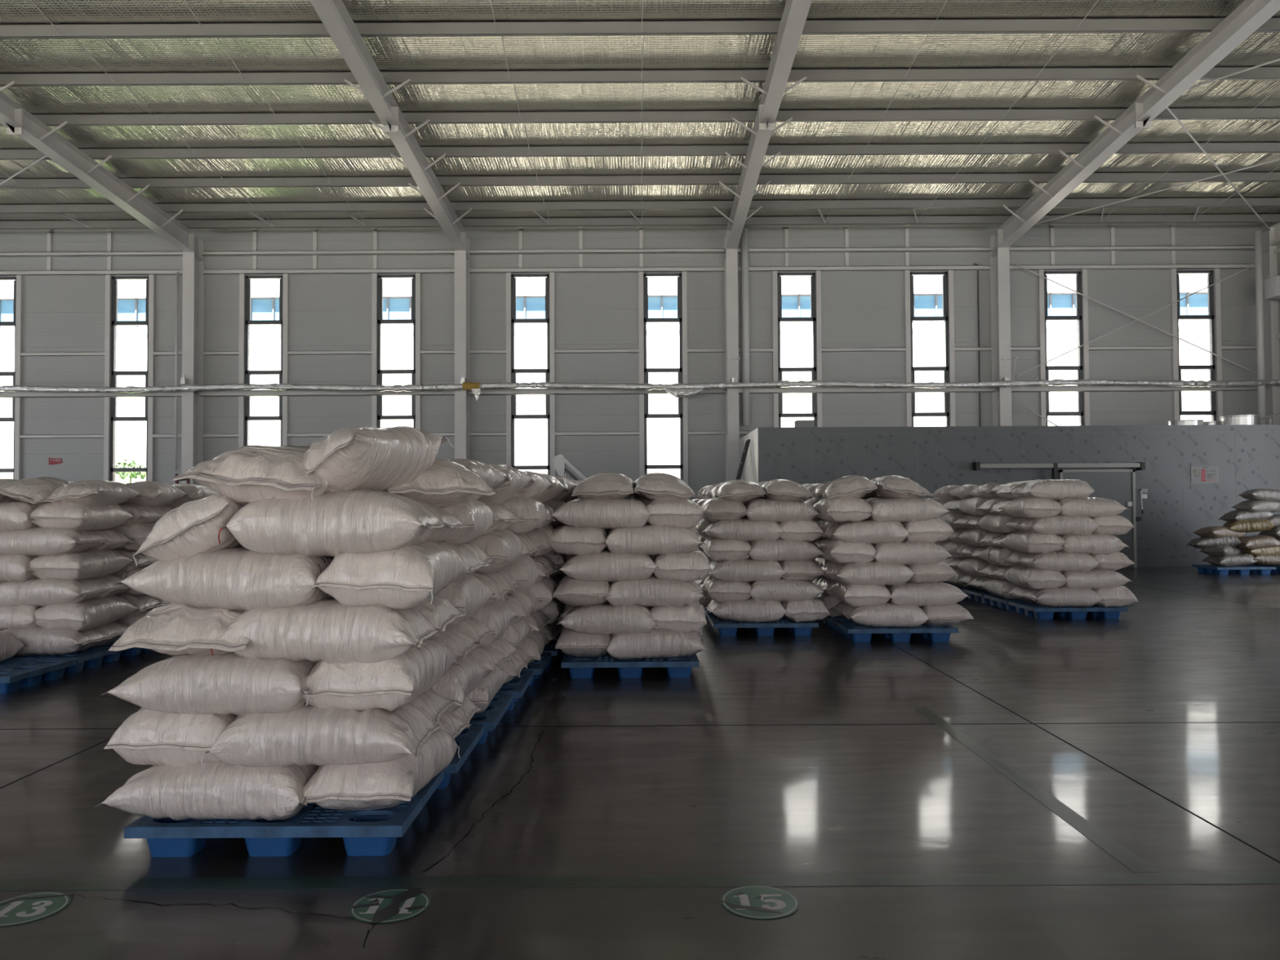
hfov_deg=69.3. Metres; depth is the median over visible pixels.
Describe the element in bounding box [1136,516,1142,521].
door stop
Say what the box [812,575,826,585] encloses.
woven sack
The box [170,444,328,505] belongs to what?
woven sack
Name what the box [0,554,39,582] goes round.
woven sack
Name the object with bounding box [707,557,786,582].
woven sack
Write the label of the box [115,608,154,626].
woven sack
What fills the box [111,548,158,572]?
woven sack
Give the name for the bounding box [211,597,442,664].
woven sack
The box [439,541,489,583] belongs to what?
woven sack
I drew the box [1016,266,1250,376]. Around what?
rod
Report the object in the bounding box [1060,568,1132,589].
woven sack
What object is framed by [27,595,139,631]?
woven sack
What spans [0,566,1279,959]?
floor
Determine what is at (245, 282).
window
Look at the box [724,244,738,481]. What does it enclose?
steel column
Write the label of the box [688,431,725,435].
beam
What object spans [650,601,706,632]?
woven sack
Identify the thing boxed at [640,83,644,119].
rod
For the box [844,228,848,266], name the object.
beam
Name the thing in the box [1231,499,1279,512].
woven sack
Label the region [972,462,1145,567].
sliding door
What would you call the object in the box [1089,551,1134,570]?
woven sack
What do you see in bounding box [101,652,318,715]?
woven sack
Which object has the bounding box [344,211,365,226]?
rod
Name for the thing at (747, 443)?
ladder
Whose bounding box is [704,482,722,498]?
woven sack
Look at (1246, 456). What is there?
wall block
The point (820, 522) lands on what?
woven sack
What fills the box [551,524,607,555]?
woven sack
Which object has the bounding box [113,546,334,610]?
woven sack
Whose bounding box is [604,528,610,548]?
woven sack
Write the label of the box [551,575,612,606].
woven sack
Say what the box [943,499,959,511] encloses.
woven sack
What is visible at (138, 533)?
woven sack
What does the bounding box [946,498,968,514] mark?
woven sack
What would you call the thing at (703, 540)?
woven sack
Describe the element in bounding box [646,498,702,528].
woven sack
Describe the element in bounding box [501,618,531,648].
woven sack
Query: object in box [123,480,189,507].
woven sack
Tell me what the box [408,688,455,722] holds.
woven sack
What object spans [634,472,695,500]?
woven sack
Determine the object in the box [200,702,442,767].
woven sack
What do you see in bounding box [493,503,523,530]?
woven sack
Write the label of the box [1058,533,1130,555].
woven sack
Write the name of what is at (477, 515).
woven sack
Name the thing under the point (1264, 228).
wall
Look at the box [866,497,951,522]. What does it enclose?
woven sack
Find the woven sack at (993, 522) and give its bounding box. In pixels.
[977,513,1016,533]
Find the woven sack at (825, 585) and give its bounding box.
[817,577,839,595]
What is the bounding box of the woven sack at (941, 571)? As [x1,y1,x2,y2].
[905,560,958,582]
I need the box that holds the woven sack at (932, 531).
[900,518,954,542]
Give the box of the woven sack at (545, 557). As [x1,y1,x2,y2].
[537,554,559,569]
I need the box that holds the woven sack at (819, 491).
[809,480,831,498]
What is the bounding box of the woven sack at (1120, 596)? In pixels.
[1093,585,1137,607]
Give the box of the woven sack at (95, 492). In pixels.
[39,480,142,506]
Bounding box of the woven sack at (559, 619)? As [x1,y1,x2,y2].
[555,607,564,631]
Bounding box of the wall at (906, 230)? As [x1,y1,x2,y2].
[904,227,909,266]
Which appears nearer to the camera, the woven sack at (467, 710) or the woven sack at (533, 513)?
the woven sack at (467, 710)
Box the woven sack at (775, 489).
[760,479,813,501]
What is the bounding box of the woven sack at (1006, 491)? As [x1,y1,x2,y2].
[995,479,1054,498]
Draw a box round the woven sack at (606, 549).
[572,548,653,561]
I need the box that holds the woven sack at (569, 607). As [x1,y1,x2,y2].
[557,600,651,617]
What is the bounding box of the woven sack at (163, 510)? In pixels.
[151,506,172,522]
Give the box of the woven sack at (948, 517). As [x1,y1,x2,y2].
[937,511,968,528]
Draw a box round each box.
[794,419,814,426]
[1140,488,1147,498]
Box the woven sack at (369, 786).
[302,728,460,810]
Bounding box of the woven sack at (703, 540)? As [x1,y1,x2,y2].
[696,534,706,552]
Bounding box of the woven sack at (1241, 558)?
[1200,552,1258,567]
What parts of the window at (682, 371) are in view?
sash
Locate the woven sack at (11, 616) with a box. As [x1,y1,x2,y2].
[0,604,42,631]
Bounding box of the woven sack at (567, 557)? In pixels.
[564,554,573,561]
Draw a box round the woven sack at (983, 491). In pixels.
[967,482,1002,498]
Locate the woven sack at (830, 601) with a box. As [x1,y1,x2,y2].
[817,592,841,617]
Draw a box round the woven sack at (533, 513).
[501,496,551,533]
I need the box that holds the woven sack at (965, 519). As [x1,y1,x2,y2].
[954,515,976,529]
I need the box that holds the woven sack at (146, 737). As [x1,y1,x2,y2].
[104,707,238,766]
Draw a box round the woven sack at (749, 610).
[707,596,788,622]
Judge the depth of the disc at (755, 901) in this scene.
3.55 m
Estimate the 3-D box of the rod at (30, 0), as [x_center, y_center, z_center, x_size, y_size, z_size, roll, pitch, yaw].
[-9.948,-7.819,15.171,0.012,0.237,1.577,0,-1,-2]
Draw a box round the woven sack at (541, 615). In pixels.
[533,610,551,624]
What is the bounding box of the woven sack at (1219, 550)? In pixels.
[1199,544,1244,556]
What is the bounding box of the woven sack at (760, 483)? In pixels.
[756,480,768,498]
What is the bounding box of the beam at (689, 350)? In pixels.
[687,348,724,352]
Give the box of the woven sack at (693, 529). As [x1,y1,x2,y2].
[688,526,698,536]
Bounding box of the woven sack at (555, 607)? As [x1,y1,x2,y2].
[541,596,565,623]
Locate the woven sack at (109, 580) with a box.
[93,574,130,597]
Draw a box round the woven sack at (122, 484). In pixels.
[102,480,126,485]
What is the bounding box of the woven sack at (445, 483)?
[386,458,495,507]
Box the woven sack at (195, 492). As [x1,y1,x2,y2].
[167,484,220,505]
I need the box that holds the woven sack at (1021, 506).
[998,496,1063,518]
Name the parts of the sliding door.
door frame, door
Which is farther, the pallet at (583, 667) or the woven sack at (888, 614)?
the woven sack at (888, 614)
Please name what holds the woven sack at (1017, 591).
on the pallet at (1038, 611)
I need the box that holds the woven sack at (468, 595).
[438,574,495,626]
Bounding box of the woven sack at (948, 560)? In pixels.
[942,556,959,568]
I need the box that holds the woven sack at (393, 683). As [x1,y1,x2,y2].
[302,639,458,711]
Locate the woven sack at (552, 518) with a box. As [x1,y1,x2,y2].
[536,506,556,528]
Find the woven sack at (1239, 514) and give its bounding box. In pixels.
[1217,509,1274,521]
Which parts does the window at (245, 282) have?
sash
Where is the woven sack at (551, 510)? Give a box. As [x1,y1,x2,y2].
[542,503,555,514]
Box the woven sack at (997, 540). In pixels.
[988,533,1011,549]
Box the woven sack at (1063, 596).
[1018,586,1103,607]
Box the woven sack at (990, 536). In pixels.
[977,532,1004,546]
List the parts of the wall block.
wall panel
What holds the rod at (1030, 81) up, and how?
attached to the roof purlin at (1181, 113)
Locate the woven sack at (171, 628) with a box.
[108,602,249,655]
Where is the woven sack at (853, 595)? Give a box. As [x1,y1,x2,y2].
[828,582,892,606]
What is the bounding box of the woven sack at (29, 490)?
[0,476,71,506]
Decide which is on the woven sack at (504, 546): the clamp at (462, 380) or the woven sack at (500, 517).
the woven sack at (500, 517)
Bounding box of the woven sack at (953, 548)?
[942,540,968,558]
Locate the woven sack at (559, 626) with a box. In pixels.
[551,621,562,630]
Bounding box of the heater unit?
[1264,275,1279,299]
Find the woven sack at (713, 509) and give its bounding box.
[701,497,746,521]
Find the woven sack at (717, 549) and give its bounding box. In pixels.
[702,537,751,561]
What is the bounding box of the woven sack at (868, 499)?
[863,497,883,501]
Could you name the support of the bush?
on the grass
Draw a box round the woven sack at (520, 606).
[502,593,536,625]
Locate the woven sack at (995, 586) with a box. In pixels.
[980,577,1017,599]
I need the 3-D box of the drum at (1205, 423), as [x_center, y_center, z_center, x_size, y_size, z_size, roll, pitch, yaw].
[13.950,-1.335,22.637,0.412,0.180,0.412,0,-1,0]
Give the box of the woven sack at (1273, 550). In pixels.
[1243,545,1279,555]
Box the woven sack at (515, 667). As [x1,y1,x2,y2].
[498,656,527,683]
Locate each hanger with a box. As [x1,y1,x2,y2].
[727,356,739,382]
[1001,356,1017,380]
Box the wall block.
[738,424,1279,567]
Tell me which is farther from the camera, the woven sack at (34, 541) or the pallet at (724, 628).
the pallet at (724, 628)
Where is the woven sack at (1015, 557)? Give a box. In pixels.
[1003,551,1029,565]
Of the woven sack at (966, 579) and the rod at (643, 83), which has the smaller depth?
the woven sack at (966, 579)
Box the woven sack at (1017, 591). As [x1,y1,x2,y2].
[1005,586,1033,603]
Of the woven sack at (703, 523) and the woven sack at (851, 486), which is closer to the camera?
the woven sack at (851, 486)
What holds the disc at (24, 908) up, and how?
on the floor
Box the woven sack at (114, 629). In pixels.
[91,621,128,647]
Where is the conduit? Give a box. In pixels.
[973,262,980,426]
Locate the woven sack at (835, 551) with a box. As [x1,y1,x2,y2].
[818,537,875,564]
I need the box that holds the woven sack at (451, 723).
[433,712,471,739]
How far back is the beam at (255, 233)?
26.10 m
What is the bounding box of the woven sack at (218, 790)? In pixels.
[94,761,319,820]
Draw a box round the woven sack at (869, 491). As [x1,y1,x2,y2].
[822,489,873,498]
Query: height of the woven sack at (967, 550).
0.292 m
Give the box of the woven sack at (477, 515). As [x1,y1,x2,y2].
[441,497,494,545]
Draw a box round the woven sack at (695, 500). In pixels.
[692,498,702,502]
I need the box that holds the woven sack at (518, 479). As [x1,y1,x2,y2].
[477,463,534,505]
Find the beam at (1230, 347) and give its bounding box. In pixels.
[1221,345,1256,350]
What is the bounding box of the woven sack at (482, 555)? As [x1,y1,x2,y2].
[460,541,496,574]
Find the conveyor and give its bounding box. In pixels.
[553,454,586,479]
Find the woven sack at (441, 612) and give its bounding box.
[410,594,466,631]
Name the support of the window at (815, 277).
in the wall at (861, 308)
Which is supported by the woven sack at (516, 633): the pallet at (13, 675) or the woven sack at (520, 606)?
the woven sack at (520, 606)
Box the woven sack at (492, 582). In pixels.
[471,572,511,606]
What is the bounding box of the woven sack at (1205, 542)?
[1186,535,1241,548]
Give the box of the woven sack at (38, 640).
[0,626,111,655]
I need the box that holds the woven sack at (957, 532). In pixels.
[948,528,970,542]
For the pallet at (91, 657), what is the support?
on the floor
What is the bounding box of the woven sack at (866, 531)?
[821,519,911,544]
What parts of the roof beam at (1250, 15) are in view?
splice plate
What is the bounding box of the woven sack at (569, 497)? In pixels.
[562,479,581,502]
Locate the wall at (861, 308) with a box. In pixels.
[0,226,1262,500]
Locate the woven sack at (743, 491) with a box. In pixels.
[715,480,766,502]
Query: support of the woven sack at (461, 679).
on the woven sack at (467, 710)
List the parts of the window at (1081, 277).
sash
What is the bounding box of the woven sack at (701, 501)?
[697,498,709,518]
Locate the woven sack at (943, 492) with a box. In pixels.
[930,484,961,499]
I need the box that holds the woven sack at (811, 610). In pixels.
[780,596,830,622]
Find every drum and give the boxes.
[1168,419,1203,425]
[1203,421,1220,425]
[1219,414,1260,425]
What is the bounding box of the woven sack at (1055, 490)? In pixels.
[1011,479,1096,500]
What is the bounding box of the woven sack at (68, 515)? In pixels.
[29,502,135,530]
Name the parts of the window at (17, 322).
frame, sash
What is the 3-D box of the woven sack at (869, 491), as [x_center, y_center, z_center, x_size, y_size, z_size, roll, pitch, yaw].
[2.596,0.136,11.470,0.540,0.282,0.900,0,-1,2]
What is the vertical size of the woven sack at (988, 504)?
0.285 m
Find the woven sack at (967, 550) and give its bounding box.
[957,544,980,558]
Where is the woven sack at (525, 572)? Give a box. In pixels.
[501,555,540,593]
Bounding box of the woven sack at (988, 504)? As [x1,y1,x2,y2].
[976,497,1008,513]
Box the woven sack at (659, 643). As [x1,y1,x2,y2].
[604,629,709,659]
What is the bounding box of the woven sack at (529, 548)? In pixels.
[515,533,541,562]
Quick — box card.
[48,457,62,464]
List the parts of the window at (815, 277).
sash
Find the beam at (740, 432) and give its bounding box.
[738,431,751,434]
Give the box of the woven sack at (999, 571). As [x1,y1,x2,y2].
[989,565,1013,580]
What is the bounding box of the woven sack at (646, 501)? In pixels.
[626,497,652,522]
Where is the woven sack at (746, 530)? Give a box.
[702,518,785,542]
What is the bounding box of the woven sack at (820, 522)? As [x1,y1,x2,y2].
[816,519,826,538]
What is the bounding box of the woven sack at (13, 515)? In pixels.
[0,502,39,530]
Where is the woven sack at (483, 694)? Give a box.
[466,666,510,713]
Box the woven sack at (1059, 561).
[1016,551,1100,571]
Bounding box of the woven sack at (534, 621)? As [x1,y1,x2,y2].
[523,612,547,636]
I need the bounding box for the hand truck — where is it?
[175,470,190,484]
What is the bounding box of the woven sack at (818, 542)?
[814,537,826,546]
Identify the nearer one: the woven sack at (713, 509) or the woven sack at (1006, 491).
the woven sack at (713, 509)
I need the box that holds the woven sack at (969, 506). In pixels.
[955,497,994,516]
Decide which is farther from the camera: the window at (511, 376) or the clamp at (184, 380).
the window at (511, 376)
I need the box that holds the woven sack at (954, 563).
[947,557,968,570]
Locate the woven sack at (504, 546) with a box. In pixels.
[471,528,523,573]
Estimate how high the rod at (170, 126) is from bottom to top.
0.237 m
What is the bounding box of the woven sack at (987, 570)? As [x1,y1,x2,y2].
[978,564,1003,578]
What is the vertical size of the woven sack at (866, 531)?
0.304 m
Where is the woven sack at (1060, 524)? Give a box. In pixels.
[1015,514,1102,535]
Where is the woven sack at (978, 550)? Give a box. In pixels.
[968,546,987,561]
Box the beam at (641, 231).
[639,229,643,266]
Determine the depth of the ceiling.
18.80 m
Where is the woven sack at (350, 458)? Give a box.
[268,426,453,499]
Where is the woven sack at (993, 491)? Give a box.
[989,481,1016,499]
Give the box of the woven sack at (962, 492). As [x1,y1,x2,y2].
[947,484,978,499]
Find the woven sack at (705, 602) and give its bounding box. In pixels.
[697,586,711,608]
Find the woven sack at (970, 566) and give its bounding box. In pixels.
[956,557,990,577]
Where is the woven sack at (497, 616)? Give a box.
[471,599,518,648]
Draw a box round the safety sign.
[1190,466,1218,484]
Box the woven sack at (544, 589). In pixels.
[526,577,557,612]
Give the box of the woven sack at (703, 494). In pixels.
[701,484,711,497]
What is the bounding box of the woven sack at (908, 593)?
[885,581,971,606]
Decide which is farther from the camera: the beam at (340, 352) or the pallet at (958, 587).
the beam at (340, 352)
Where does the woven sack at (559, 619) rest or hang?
on the pallet
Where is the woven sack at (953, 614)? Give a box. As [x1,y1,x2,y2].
[919,602,973,626]
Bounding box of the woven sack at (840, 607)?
[830,601,849,619]
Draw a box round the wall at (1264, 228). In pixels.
[1262,222,1279,364]
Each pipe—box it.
[0,378,1279,400]
[174,271,178,470]
[741,227,750,425]
[1253,230,1266,424]
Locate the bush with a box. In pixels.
[115,457,146,482]
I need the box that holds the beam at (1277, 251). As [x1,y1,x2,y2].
[1262,248,1279,258]
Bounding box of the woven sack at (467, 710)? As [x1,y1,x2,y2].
[451,696,481,728]
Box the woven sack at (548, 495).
[533,473,568,503]
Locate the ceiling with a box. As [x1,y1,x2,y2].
[0,0,1279,233]
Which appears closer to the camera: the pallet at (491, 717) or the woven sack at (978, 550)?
the pallet at (491, 717)
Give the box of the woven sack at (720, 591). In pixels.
[703,577,751,602]
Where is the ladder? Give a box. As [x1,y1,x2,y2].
[735,439,750,479]
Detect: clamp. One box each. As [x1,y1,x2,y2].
[180,374,188,384]
[460,374,466,383]
[731,374,736,382]
[1001,374,1008,381]
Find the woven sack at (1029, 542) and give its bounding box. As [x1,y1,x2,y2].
[1000,531,1067,553]
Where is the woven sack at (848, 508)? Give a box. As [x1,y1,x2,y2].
[814,497,871,522]
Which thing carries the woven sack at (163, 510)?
on the woven sack at (138, 533)
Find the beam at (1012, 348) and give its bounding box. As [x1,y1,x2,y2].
[1010,346,1039,351]
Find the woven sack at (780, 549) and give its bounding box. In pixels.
[746,537,824,561]
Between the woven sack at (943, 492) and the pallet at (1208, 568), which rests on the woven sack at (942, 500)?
the woven sack at (943, 492)
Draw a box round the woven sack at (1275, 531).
[1257,525,1279,537]
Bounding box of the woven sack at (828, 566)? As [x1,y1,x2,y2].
[821,561,841,580]
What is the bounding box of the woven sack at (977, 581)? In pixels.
[965,576,991,591]
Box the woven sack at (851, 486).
[822,475,877,498]
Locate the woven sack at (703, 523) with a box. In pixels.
[695,518,713,538]
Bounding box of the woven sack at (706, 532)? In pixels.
[701,522,712,537]
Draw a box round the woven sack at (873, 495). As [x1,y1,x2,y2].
[866,491,886,498]
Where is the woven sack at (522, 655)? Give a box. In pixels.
[513,646,533,667]
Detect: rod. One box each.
[0,155,47,185]
[30,0,62,34]
[57,213,89,227]
[75,38,115,82]
[126,85,159,122]
[169,125,195,155]
[183,0,206,33]
[217,37,246,81]
[248,212,273,226]
[255,84,279,120]
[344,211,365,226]
[490,0,497,31]
[501,35,510,79]
[514,84,520,119]
[533,210,549,225]
[628,210,641,224]
[640,35,644,79]
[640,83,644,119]
[641,0,643,28]
[817,208,826,223]
[882,81,902,118]
[905,33,928,76]
[931,0,946,29]
[974,120,998,151]
[1003,80,1031,117]
[1016,264,1257,373]
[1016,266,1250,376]
[1016,401,1057,426]
[1035,158,1279,224]
[1036,32,1070,76]
[1076,0,1098,28]
[1100,207,1104,222]
[1159,153,1189,178]
[1166,106,1271,231]
[1187,57,1279,89]
[1192,207,1199,221]
[1198,120,1234,150]
[1244,87,1279,115]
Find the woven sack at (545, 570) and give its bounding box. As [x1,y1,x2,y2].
[530,556,556,582]
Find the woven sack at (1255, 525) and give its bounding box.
[1222,518,1274,533]
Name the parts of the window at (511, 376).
sash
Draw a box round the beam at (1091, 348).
[1088,346,1173,350]
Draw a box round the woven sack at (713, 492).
[709,481,726,497]
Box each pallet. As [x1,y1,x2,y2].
[0,659,76,693]
[6,643,130,673]
[111,640,151,655]
[124,769,444,857]
[435,725,484,789]
[469,694,512,743]
[495,671,533,711]
[521,652,551,685]
[542,637,560,665]
[560,653,698,678]
[702,607,713,617]
[707,614,818,635]
[822,615,847,630]
[831,618,958,642]
[949,583,974,597]
[961,588,991,603]
[983,594,1022,610]
[1008,600,1128,619]
[1192,564,1275,574]
[1266,565,1279,573]
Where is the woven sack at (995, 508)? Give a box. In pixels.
[987,499,1011,515]
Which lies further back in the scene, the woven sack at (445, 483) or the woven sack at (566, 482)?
the woven sack at (566, 482)
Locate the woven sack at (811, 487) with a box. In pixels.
[802,483,820,500]
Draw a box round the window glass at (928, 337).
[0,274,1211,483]
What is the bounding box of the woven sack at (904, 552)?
[871,540,954,564]
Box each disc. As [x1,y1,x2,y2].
[0,891,73,926]
[349,888,430,923]
[720,884,799,919]
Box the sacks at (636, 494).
[217,480,979,582]
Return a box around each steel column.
[181,242,204,485]
[454,240,470,459]
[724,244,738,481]
[989,237,1012,426]
[1262,245,1279,424]
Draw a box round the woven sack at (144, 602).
[115,593,165,618]
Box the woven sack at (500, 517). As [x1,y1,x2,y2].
[480,502,515,536]
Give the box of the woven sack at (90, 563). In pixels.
[29,548,134,580]
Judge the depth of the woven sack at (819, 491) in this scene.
12.31 m
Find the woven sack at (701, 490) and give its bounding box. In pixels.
[697,484,710,498]
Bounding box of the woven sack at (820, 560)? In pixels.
[815,555,830,577]
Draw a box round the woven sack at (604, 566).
[557,550,658,582]
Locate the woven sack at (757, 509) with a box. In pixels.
[743,498,819,522]
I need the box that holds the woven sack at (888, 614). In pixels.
[839,601,931,627]
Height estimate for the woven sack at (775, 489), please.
0.288 m
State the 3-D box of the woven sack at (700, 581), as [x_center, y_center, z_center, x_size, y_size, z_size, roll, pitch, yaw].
[1.196,1.312,12.190,0.925,0.286,0.488,0,-2,-2]
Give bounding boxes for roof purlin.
[0,17,1279,39]
[0,66,1279,86]
[0,107,1279,126]
[0,142,1279,159]
[0,171,1279,188]
[0,197,1279,213]
[0,213,1279,229]
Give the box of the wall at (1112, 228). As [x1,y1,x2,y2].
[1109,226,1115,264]
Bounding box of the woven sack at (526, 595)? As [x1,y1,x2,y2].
[509,589,542,607]
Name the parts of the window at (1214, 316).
sash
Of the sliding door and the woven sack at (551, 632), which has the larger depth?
the sliding door
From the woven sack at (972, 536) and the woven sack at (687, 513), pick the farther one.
the woven sack at (972, 536)
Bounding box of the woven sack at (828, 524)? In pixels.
[821,521,838,537]
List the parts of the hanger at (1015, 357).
hanger rod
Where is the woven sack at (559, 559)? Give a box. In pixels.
[545,550,565,575]
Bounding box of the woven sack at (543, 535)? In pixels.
[524,524,554,556]
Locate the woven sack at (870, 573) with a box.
[825,560,916,586]
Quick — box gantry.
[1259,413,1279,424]
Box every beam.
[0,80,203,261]
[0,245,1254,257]
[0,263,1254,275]
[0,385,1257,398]
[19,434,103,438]
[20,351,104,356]
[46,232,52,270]
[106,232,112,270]
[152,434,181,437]
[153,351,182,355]
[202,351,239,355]
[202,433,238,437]
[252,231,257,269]
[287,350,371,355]
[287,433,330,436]
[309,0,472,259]
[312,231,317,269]
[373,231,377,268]
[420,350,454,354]
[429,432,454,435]
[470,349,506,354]
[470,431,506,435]
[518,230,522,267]
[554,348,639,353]
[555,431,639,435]
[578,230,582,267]
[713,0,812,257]
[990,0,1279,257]
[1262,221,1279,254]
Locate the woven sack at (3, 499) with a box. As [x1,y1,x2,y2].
[0,478,21,502]
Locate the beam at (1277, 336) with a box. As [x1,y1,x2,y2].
[1264,333,1279,342]
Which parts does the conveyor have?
rail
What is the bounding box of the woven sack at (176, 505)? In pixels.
[164,503,183,509]
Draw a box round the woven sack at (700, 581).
[696,574,708,584]
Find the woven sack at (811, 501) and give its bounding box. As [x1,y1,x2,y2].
[804,497,822,519]
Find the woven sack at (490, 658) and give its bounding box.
[467,645,510,677]
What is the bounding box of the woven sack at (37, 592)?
[0,577,113,606]
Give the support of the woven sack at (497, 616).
on the woven sack at (490, 658)
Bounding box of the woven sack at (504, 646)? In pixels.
[490,637,519,663]
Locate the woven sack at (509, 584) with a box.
[490,569,521,600]
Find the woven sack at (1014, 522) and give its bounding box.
[1003,517,1027,531]
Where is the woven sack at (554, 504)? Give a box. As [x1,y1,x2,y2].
[543,499,565,526]
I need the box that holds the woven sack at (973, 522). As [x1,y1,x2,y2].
[964,515,986,530]
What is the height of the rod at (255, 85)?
0.237 m
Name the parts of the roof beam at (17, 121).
splice plate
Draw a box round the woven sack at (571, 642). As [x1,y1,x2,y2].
[555,626,611,657]
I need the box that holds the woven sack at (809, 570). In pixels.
[777,559,826,580]
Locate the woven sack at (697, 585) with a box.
[652,572,704,591]
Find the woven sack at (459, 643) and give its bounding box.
[426,626,481,661]
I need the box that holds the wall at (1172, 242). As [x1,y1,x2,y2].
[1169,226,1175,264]
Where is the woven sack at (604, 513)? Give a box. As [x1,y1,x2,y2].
[551,497,653,528]
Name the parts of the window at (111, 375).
sash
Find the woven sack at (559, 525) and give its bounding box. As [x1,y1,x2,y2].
[552,524,564,528]
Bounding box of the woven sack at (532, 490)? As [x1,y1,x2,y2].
[512,470,553,497]
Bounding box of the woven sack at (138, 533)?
[110,522,155,550]
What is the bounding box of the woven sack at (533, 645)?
[518,627,549,664]
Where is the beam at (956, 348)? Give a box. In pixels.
[954,346,991,351]
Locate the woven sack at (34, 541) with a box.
[0,526,110,555]
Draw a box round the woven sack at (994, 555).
[976,546,1016,566]
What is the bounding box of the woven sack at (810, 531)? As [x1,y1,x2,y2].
[777,519,823,542]
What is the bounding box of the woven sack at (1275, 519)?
[1267,514,1279,527]
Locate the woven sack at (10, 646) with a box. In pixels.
[0,631,26,661]
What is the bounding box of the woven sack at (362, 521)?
[217,488,449,557]
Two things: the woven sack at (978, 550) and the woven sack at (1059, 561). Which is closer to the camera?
the woven sack at (1059, 561)
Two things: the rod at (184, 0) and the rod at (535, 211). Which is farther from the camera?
the rod at (535, 211)
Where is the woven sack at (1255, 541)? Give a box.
[1236,534,1279,549]
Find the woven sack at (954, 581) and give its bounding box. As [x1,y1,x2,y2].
[946,568,969,587]
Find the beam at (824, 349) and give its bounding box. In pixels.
[821,347,906,351]
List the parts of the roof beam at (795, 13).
splice plate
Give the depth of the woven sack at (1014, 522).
12.55 m
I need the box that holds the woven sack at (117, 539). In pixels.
[90,528,134,550]
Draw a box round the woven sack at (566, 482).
[552,475,577,500]
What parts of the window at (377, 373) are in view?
sash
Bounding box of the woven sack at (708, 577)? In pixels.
[699,575,712,589]
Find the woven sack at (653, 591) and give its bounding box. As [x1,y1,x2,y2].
[602,574,706,607]
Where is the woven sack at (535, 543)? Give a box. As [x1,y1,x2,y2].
[520,533,545,556]
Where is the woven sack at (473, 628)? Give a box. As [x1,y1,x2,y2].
[448,617,495,643]
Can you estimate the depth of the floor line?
3.76 m
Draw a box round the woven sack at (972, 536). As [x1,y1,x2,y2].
[956,528,991,546]
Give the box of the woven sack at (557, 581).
[544,575,559,586]
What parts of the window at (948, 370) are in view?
sash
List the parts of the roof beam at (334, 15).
splice plate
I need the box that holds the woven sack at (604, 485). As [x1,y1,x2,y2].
[571,472,635,498]
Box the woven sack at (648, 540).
[601,524,706,555]
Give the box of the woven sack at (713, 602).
[704,599,717,611]
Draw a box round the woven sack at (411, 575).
[312,541,471,608]
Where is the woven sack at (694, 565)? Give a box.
[653,548,711,582]
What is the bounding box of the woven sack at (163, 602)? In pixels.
[152,596,169,608]
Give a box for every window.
[0,275,23,479]
[103,274,155,481]
[238,273,288,448]
[371,272,421,430]
[506,271,555,476]
[638,271,688,484]
[772,271,822,427]
[903,270,955,426]
[1037,269,1089,426]
[1169,268,1222,421]
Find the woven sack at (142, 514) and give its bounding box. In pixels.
[117,502,164,526]
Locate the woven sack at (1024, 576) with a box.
[1002,565,1068,589]
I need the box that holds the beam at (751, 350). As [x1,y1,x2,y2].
[738,348,773,352]
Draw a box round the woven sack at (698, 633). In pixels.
[694,631,704,640]
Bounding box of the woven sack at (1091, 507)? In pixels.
[1056,497,1129,518]
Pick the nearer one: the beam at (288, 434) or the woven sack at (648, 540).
the woven sack at (648, 540)
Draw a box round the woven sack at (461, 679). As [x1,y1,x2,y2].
[429,653,487,713]
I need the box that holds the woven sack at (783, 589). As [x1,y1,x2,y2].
[748,577,826,601]
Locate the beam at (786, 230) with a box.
[784,228,788,266]
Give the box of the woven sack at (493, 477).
[447,458,509,500]
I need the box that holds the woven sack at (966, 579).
[957,574,977,588]
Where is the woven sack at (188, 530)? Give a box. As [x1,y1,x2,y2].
[132,494,244,565]
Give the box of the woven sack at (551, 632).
[542,623,561,644]
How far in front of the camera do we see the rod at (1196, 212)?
24.75 m
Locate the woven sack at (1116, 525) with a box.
[1092,515,1134,535]
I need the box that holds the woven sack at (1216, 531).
[1192,525,1246,538]
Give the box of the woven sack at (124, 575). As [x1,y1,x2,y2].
[109,566,146,595]
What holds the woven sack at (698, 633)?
on the pallet at (583, 667)
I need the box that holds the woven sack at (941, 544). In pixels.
[936,541,949,546]
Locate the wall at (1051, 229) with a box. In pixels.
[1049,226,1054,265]
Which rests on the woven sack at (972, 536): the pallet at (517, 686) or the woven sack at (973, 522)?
the woven sack at (973, 522)
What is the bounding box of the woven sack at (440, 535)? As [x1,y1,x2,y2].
[411,498,470,542]
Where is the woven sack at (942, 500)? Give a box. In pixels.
[930,497,956,505]
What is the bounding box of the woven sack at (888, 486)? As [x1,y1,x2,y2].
[870,475,933,498]
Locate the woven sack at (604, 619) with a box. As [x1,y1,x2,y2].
[555,603,657,635]
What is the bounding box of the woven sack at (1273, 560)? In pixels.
[1252,554,1279,566]
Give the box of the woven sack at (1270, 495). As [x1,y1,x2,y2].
[1237,488,1279,502]
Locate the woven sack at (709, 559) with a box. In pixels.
[703,552,712,575]

